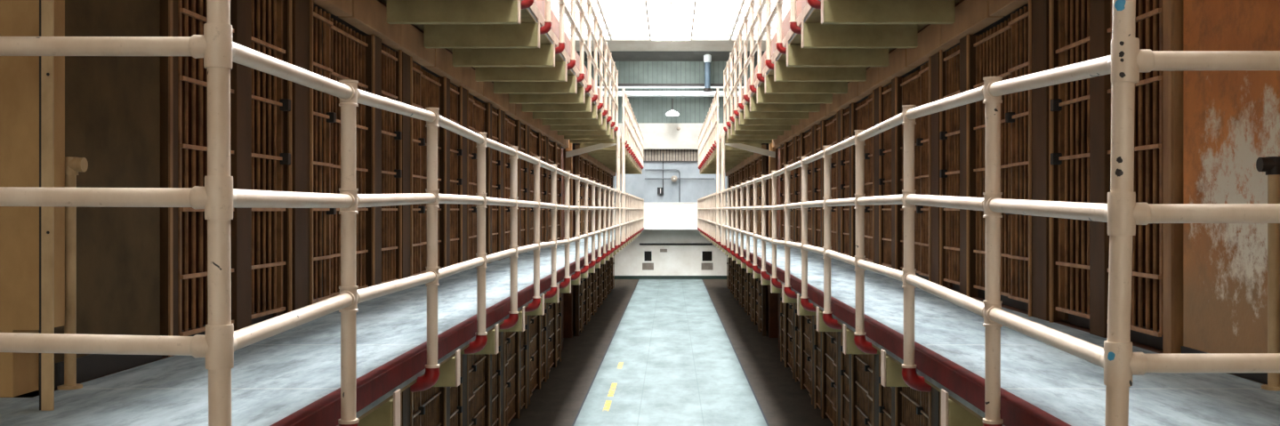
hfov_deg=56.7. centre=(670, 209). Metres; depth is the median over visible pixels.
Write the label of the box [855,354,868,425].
grille
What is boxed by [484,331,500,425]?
cell
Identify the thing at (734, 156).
walkway
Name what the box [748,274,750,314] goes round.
grille
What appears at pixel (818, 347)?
cell
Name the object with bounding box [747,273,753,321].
cell
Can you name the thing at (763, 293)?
cell
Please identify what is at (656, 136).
trim
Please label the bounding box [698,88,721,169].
pipe railing
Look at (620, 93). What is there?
pipe
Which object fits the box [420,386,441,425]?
grille
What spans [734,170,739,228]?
cell
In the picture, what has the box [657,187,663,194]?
switch box
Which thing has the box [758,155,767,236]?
cell
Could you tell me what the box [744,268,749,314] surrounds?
cell
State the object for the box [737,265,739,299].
grille
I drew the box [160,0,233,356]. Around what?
cell
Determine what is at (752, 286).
cell
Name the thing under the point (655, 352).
floor
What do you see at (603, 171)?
cell
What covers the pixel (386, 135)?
cell
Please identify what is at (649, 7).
window
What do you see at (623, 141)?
post
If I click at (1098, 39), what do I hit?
cell
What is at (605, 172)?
cell
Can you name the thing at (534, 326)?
grille
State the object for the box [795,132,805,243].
cell
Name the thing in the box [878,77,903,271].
cell
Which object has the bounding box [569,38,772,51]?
ceiling
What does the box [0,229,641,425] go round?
walkway
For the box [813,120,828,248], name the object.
cell
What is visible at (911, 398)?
grille
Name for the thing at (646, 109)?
wall
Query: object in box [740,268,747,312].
cell
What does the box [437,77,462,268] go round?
cell
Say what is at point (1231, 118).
wall
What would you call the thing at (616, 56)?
ceiling beam
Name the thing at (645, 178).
conduit
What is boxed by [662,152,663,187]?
conduit
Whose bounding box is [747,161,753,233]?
cell
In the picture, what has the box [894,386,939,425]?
cell
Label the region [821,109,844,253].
cell
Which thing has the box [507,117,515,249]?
grille
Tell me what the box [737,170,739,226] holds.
grille
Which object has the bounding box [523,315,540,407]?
cell
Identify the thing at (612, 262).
cell
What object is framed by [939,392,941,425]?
cell
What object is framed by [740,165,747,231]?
cell
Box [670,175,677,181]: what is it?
bell
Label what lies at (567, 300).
wall
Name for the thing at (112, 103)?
wall
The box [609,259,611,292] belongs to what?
cell
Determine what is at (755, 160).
cell
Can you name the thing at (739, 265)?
cell
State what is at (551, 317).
grille
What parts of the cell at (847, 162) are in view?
door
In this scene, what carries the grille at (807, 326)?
attached to the cell at (809, 320)
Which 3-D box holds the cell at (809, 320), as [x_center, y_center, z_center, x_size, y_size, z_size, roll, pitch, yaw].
[2.413,2.205,20.449,0.155,2.090,1.998,0,0,0]
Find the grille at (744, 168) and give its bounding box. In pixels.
[742,168,744,227]
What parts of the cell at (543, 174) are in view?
door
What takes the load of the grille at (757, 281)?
attached to the cell at (757, 279)
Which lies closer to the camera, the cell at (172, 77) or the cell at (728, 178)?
the cell at (172, 77)
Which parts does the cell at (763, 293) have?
door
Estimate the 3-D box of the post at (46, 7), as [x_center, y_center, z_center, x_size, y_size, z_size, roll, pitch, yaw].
[-2.175,-0.500,4.152,0.050,2.400,0.065,0,0,0]
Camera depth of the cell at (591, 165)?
37.29 m
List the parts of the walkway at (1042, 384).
plate, plate, plate, plate, plate, plate, plate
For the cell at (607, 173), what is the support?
on the floor at (381, 2)
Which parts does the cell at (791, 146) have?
door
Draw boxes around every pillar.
[565,139,571,238]
[769,139,775,238]
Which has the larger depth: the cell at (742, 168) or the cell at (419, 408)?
the cell at (742, 168)
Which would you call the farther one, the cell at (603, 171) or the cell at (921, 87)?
the cell at (603, 171)
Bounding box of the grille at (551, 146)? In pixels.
[549,141,554,240]
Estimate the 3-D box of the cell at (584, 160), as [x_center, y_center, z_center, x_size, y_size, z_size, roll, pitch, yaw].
[-2.413,-0.345,33.950,0.155,2.090,1.000,0,0,0]
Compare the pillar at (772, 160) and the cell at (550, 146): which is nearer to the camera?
the cell at (550, 146)
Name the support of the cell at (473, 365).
on the floor at (655, 352)
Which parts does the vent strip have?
rail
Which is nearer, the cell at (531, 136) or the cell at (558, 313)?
the cell at (531, 136)
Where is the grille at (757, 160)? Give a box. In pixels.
[756,160,757,232]
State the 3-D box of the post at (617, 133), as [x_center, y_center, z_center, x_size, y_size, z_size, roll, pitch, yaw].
[-1.165,-0.527,26.350,0.124,2.625,0.121,0,0,0]
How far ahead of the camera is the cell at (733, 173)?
46.35 m
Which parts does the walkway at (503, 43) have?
plate, plate, plate, plate, plate, plate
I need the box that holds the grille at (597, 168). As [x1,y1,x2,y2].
[596,168,598,227]
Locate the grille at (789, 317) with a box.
[787,303,791,368]
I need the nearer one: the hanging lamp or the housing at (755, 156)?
the housing at (755, 156)
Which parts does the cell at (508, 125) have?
door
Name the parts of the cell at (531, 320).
door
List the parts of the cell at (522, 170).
door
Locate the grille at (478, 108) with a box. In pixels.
[473,97,485,258]
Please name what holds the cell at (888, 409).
on the floor at (655, 352)
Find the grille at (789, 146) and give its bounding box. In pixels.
[787,141,791,240]
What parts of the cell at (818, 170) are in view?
door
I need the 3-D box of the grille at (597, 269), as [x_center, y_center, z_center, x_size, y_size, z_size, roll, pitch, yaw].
[-2.423,2.175,38.895,0.046,1.990,1.010,0,0,0]
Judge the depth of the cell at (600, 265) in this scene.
39.45 m
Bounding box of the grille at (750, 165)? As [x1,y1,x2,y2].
[748,164,750,229]
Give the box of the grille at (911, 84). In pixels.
[900,68,920,273]
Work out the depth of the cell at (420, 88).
11.10 m
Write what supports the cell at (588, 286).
on the floor at (655, 352)
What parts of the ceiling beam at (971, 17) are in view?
panel, panel, panel, panel, panel, panel, panel, panel, panel, panel, panel, panel, panel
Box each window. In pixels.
[550,0,649,38]
[643,249,652,262]
[646,0,694,38]
[692,0,790,38]
[700,249,713,262]
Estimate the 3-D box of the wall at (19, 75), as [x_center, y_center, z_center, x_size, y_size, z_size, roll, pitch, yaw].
[-3.325,-0.505,4.510,1.950,2.410,0.180,0,0,0]
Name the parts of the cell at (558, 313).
door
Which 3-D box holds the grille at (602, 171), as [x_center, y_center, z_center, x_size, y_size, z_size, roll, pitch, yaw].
[-2.423,-0.375,41.895,0.046,1.990,1.010,0,0,0]
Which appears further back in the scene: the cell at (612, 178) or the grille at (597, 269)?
the cell at (612, 178)
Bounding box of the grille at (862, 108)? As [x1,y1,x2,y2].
[855,97,868,259]
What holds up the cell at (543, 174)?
on the floor at (381, 2)
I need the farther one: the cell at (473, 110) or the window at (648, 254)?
the window at (648, 254)
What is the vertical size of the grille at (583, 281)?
1.990 m
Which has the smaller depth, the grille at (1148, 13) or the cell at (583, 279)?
the grille at (1148, 13)
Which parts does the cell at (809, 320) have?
door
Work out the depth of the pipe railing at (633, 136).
34.87 m
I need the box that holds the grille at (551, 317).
[549,303,554,368]
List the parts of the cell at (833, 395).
door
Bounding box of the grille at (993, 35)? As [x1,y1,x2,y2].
[973,17,1010,296]
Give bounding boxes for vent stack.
[703,54,711,91]
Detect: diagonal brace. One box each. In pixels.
[565,143,616,157]
[724,143,775,157]
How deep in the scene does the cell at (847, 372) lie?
16.08 m
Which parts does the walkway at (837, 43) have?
plate, plate, plate, plate, plate, plate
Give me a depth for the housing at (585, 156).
35.45 m
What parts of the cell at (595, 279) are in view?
door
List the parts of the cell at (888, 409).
door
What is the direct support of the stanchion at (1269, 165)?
on the walkway at (1042, 384)
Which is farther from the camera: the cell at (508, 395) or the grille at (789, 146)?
the grille at (789, 146)
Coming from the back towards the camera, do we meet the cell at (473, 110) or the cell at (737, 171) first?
the cell at (737, 171)
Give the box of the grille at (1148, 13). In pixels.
[1107,0,1162,337]
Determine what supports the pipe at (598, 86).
attached to the wall
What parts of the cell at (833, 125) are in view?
door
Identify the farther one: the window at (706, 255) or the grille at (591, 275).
the window at (706, 255)
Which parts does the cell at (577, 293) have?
door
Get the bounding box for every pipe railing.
[0,0,644,425]
[520,0,618,132]
[619,88,643,169]
[697,0,1279,425]
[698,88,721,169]
[723,0,821,132]
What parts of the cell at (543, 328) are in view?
door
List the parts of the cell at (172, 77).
sill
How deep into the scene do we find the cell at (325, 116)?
8.10 m
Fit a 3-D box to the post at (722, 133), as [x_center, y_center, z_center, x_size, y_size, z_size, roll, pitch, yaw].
[1.165,-0.527,26.350,0.124,2.625,0.121,0,0,0]
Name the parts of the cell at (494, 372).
door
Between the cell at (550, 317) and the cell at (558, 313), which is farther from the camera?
the cell at (558, 313)
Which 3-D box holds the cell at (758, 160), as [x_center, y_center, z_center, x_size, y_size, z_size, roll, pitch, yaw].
[2.413,-0.345,32.449,0.155,2.090,1.998,0,0,0]
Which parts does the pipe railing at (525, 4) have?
post, post, post, post, rail, post, post, rail, post, rail, post, post, post, post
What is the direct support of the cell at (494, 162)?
on the floor at (381, 2)
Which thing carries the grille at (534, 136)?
attached to the cell at (531, 136)
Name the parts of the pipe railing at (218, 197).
cross rail, cross rail, cross rail, corner post, post, post, rail, rail, rail, post, post, post, post, post, post, post, post, post, post, post, post, post, post, post, post, post, post, post, post, post, post, post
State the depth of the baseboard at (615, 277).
55.36 m
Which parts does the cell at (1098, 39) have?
door, sill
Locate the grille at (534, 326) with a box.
[531,315,538,392]
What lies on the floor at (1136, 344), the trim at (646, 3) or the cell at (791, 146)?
the cell at (791, 146)
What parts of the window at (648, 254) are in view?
pane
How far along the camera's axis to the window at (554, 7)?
47.74 m
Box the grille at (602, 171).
[602,170,603,226]
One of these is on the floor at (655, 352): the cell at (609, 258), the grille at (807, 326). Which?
the cell at (609, 258)
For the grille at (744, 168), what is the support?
attached to the cell at (744, 170)
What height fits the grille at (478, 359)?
1.990 m
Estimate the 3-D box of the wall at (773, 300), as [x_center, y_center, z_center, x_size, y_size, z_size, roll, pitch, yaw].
[3.500,-0.470,27.095,2.000,7.440,48.990,0,0,0]
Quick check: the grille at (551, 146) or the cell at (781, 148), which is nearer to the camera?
the grille at (551, 146)
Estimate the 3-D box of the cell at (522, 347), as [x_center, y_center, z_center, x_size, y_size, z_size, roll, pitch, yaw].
[-2.413,2.205,18.950,0.155,2.090,1.000,0,0,0]
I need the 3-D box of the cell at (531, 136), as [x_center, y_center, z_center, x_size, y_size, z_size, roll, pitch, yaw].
[-2.413,-0.345,20.449,0.155,2.090,1.998,0,0,0]
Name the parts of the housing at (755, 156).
panel, panel, panel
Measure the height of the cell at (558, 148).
2.090 m
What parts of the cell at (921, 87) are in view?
sill, door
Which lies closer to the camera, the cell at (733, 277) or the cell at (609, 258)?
the cell at (733, 277)
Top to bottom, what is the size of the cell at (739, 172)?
2.090 m
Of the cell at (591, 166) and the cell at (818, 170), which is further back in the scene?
the cell at (591, 166)
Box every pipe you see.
[597,86,743,88]
[602,91,739,96]
[639,243,712,245]
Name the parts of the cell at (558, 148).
door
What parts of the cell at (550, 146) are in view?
door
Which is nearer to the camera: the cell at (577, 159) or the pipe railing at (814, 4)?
the pipe railing at (814, 4)
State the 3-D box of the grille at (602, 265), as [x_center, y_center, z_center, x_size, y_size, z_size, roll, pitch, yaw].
[-2.423,2.175,41.895,0.046,1.990,1.010,0,0,0]
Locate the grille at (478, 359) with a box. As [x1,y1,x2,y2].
[473,354,485,425]
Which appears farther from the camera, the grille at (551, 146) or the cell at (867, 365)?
the grille at (551, 146)
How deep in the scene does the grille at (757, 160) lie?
33.09 m
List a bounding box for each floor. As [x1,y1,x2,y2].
[16,0,603,397]
[508,279,832,425]
[738,0,1263,384]
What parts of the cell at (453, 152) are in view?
door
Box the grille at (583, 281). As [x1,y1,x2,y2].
[583,281,585,323]
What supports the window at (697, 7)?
attached to the trim at (646, 3)
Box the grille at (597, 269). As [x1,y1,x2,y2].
[596,269,598,305]
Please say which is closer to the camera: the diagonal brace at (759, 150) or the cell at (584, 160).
the diagonal brace at (759, 150)
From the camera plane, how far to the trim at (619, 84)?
55.28 m
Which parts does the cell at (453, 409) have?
door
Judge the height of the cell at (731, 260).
2.090 m
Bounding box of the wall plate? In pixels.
[660,249,667,252]
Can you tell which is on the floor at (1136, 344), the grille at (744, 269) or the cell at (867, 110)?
the cell at (867, 110)
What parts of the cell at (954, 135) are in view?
door, sill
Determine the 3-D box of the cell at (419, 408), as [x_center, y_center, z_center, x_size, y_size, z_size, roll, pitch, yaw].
[-2.413,2.205,11.449,0.155,2.090,1.998,0,0,0]
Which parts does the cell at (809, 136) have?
door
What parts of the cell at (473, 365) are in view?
door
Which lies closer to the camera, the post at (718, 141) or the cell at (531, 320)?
the cell at (531, 320)
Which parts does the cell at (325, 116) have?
door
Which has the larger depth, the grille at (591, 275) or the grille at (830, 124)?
the grille at (591, 275)
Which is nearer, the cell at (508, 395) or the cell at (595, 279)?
the cell at (508, 395)
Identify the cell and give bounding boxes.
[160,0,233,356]
[231,0,292,330]
[283,0,374,313]
[362,35,402,286]
[395,51,446,279]
[400,392,402,425]
[402,386,446,425]
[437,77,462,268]
[439,354,462,425]
[458,87,490,263]
[458,354,490,425]
[483,103,500,260]
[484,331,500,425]
[497,109,519,259]
[497,331,519,425]
[513,120,527,254]
[513,315,527,418]
[523,124,540,251]
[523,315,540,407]
[535,132,546,242]
[535,303,546,388]
[542,303,556,380]
[543,136,556,241]
[551,293,561,367]
[552,142,561,241]
[573,155,582,236]
[573,278,582,336]
[579,157,587,235]
[579,278,587,331]
[583,273,589,324]
[584,160,589,233]
[587,161,594,233]
[587,273,594,321]
[590,164,596,232]
[591,268,596,314]
[594,165,600,231]
[594,268,600,312]
[596,168,602,230]
[596,265,602,306]
[600,169,604,229]
[600,264,604,305]
[602,170,606,228]
[603,260,606,300]
[604,171,609,227]
[604,260,609,297]
[607,173,611,225]
[607,257,611,294]
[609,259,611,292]
[611,175,614,225]
[611,254,614,289]
[726,175,730,225]
[726,254,730,289]
[729,259,732,292]
[730,173,733,225]
[730,257,733,294]
[732,171,736,227]
[732,260,736,297]
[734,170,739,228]
[734,260,738,300]
[736,169,740,229]
[736,264,740,305]
[739,168,744,230]
[739,265,744,306]
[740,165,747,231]
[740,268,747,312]
[744,164,750,232]
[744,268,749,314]
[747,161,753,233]
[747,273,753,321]
[751,160,756,233]
[751,273,757,324]
[754,157,761,235]
[754,278,761,331]
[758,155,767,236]
[758,278,767,336]
[780,142,788,241]
[780,293,789,367]
[784,136,797,242]
[784,303,798,380]
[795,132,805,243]
[795,303,805,388]
[800,124,818,246]
[800,315,818,407]
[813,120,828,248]
[813,315,828,418]
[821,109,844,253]
[821,331,844,425]
[840,103,858,257]
[840,331,856,425]
[851,87,885,265]
[851,354,883,425]
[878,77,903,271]
[878,354,901,425]
[894,51,949,288]
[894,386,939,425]
[939,35,979,297]
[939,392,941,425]
[966,0,1060,321]
[1048,0,1110,338]
[1107,0,1183,354]
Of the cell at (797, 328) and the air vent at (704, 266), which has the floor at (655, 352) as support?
the cell at (797, 328)
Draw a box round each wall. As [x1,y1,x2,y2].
[0,0,64,397]
[13,0,160,397]
[182,0,608,351]
[583,61,757,275]
[732,0,1159,351]
[1183,0,1279,384]
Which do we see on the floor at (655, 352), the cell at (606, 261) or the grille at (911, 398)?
the cell at (606, 261)
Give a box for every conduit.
[644,169,680,202]
[644,177,714,179]
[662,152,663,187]
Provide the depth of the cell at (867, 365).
14.59 m
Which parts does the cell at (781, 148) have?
door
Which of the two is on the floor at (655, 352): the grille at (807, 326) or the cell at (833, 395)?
the cell at (833, 395)
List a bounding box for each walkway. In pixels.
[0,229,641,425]
[379,0,616,143]
[579,135,642,174]
[699,135,762,174]
[700,229,1279,425]
[724,0,961,143]
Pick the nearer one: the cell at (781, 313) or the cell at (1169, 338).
the cell at (1169, 338)
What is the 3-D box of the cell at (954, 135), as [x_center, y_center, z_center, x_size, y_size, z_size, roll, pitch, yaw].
[2.413,-0.345,9.950,0.155,2.090,1.000,0,0,0]
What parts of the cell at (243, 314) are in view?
sill, door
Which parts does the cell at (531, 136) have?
door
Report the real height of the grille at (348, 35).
1.990 m
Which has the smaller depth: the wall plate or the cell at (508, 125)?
the cell at (508, 125)
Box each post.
[39,0,54,410]
[615,126,620,244]
[620,134,626,241]
[715,134,720,241]
[720,126,725,244]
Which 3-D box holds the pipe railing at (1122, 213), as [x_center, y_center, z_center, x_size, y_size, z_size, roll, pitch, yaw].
[1.709,0.705,26.499,1.302,5.091,46.966,0,0,0]
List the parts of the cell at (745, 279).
door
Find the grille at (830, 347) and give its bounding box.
[825,331,834,425]
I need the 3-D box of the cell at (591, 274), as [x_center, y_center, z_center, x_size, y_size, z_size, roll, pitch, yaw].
[-2.413,2.205,35.449,0.155,2.090,1.998,0,0,0]
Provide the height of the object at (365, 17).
0.300 m
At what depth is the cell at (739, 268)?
41.22 m
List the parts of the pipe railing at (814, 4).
post, post, post, post, rail, post, rail, post, post, rail, post, post, post, post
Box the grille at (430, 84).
[420,68,441,273]
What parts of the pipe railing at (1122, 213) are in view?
post, post, post, post, post, post, post, post, post, post, post, post, post, post, post, post, post, post, post, post, post, post, post, rail, rail, rail, post, post, corner post, cross rail, cross rail, cross rail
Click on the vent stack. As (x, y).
(707, 58)
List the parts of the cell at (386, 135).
door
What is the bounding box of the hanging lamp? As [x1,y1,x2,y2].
[665,98,679,116]
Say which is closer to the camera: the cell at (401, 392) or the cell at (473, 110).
the cell at (401, 392)
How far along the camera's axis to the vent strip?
55.36 m
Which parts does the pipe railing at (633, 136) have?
post, post, post, post, post, post, rail, rail, rail, post, post, post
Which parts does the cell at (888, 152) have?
door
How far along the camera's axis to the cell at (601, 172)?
41.21 m
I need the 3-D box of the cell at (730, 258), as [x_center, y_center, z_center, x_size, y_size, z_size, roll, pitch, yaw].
[2.413,2.205,45.950,0.155,2.090,1.000,0,0,0]
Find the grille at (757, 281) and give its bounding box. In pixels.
[756,281,757,323]
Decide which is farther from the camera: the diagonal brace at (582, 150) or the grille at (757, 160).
the grille at (757, 160)
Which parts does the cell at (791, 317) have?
door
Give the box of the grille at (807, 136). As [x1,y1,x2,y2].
[803,131,809,244]
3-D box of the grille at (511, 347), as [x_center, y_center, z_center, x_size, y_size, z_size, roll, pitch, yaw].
[-2.423,2.175,17.895,0.046,1.990,1.010,0,0,0]
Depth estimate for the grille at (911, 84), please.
11.79 m
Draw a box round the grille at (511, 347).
[507,331,515,425]
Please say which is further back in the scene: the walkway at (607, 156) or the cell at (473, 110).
the walkway at (607, 156)
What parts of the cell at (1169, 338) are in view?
sill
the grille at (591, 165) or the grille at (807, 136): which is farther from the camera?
the grille at (591, 165)
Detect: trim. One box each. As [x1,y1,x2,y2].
[550,0,790,40]
[597,83,743,86]
[614,123,726,149]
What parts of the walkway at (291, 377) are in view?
plate, plate, plate, plate, plate, plate, plate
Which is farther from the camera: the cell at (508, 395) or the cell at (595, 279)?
the cell at (595, 279)
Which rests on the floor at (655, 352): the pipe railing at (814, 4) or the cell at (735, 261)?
the cell at (735, 261)
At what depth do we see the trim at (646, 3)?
47.35 m
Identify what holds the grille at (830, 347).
attached to the cell at (833, 395)
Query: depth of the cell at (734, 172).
43.75 m
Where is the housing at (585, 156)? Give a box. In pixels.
[571,143,615,176]
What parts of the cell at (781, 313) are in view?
door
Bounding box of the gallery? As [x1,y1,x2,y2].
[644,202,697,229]
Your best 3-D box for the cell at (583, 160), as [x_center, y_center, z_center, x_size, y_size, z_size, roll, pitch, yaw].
[-2.413,-0.345,32.449,0.155,2.090,1.998,0,0,0]
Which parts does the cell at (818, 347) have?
door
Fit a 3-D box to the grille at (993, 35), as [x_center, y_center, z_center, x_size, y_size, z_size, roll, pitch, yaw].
[2.423,-0.375,8.895,0.046,1.990,1.010,0,0,0]
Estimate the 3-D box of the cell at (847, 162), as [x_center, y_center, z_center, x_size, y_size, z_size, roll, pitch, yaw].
[2.413,-0.345,15.950,0.155,2.090,1.000,0,0,0]
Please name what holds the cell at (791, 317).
on the floor at (655, 352)
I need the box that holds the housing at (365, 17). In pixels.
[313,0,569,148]
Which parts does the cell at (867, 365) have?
door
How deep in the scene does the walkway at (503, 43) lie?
12.22 m
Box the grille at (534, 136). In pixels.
[531,131,538,244]
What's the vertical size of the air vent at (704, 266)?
0.332 m
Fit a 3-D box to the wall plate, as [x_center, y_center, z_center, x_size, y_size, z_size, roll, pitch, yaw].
[-0.333,1.918,55.379,0.332,0.154,0.038,0,0,0]
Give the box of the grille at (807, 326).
[803,315,809,392]
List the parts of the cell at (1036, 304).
sill, door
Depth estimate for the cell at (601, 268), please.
41.22 m
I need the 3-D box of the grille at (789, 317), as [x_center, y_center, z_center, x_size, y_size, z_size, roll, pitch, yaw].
[2.423,2.175,23.895,0.046,1.990,1.010,0,0,0]
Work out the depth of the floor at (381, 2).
5.63 m
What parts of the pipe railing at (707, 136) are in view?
post, post, post, rail, rail, rail, post, post, post, post, post, post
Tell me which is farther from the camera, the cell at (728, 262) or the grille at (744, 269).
the cell at (728, 262)
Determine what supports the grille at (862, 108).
attached to the cell at (867, 110)
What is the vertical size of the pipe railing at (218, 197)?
5.090 m
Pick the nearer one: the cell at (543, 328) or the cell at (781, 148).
the cell at (543, 328)
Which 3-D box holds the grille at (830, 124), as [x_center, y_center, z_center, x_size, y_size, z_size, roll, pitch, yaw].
[2.423,-0.375,17.895,0.046,1.990,1.010,0,0,0]
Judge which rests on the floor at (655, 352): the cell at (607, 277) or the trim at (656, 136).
the cell at (607, 277)
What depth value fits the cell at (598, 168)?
39.45 m
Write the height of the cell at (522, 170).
2.090 m
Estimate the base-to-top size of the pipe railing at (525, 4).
1.333 m
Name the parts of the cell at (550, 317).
door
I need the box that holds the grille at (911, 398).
[900,386,920,425]
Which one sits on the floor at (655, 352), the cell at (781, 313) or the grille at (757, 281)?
the cell at (781, 313)
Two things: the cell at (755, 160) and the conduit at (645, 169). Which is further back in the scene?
the conduit at (645, 169)
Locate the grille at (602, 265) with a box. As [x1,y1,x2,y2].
[602,265,603,299]
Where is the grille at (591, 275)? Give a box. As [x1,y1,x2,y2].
[590,274,592,314]
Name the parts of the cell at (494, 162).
door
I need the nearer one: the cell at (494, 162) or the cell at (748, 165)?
the cell at (494, 162)
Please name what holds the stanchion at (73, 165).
on the walkway at (291, 377)
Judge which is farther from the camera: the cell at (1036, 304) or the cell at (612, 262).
the cell at (612, 262)
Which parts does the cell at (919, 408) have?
door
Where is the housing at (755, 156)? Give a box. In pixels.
[725,143,769,176]
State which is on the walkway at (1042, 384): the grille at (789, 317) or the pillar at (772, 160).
the pillar at (772, 160)
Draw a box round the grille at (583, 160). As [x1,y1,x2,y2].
[583,160,585,232]
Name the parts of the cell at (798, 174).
door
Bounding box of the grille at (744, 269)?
[742,269,744,305]
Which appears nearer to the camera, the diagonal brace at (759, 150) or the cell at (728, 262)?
the diagonal brace at (759, 150)
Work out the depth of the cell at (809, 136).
20.19 m
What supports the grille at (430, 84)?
attached to the cell at (420, 88)
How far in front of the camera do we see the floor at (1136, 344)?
7.23 m
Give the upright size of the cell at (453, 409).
2.090 m
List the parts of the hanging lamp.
lamp shade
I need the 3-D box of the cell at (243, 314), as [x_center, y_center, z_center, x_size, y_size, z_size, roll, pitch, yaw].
[-2.413,-0.345,6.950,0.155,2.090,1.000,0,0,0]
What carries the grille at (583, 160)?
attached to the cell at (583, 160)
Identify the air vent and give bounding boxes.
[642,263,653,270]
[701,263,713,270]
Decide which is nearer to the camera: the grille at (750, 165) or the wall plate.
the grille at (750, 165)
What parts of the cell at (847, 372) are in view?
door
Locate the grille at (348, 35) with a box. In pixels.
[330,17,368,296]
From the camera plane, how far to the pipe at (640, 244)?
55.31 m
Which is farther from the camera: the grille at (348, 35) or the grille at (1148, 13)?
the grille at (348, 35)
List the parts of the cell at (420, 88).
door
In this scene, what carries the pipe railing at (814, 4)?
attached to the walkway at (837, 43)
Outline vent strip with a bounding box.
[643,149,698,161]
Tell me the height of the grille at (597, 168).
1.990 m
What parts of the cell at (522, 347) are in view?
door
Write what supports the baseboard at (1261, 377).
attached to the wall at (1231, 118)
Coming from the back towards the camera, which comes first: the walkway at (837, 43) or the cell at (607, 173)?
the cell at (607, 173)
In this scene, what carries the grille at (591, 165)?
attached to the cell at (591, 166)
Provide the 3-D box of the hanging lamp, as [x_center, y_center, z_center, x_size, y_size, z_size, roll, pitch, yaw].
[0.083,-4.706,54.782,0.670,0.785,1.235,0,0,0]
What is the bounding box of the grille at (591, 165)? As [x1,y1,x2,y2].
[590,164,592,229]
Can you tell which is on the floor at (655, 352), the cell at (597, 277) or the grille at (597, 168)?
the cell at (597, 277)
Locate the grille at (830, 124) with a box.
[825,117,834,250]
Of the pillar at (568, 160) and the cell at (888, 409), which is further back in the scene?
the pillar at (568, 160)
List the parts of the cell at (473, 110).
door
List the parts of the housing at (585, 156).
panel, panel, panel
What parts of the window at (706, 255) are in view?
pane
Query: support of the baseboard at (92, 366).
attached to the wall at (112, 103)
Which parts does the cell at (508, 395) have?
door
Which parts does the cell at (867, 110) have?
door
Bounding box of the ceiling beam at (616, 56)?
[576,51,764,61]
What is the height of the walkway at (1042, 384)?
0.306 m
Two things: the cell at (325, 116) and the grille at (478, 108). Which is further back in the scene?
the grille at (478, 108)
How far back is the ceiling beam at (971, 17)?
10.93 m
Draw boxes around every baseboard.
[55,354,162,388]
[612,275,728,279]
[1181,346,1267,384]
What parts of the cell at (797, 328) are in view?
door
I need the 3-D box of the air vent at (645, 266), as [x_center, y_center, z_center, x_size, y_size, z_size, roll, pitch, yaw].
[-1.060,2.660,55.382,0.540,0.332,0.033,0,0,0]
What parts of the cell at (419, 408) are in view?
door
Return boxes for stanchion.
[56,156,88,390]
[1255,156,1279,390]

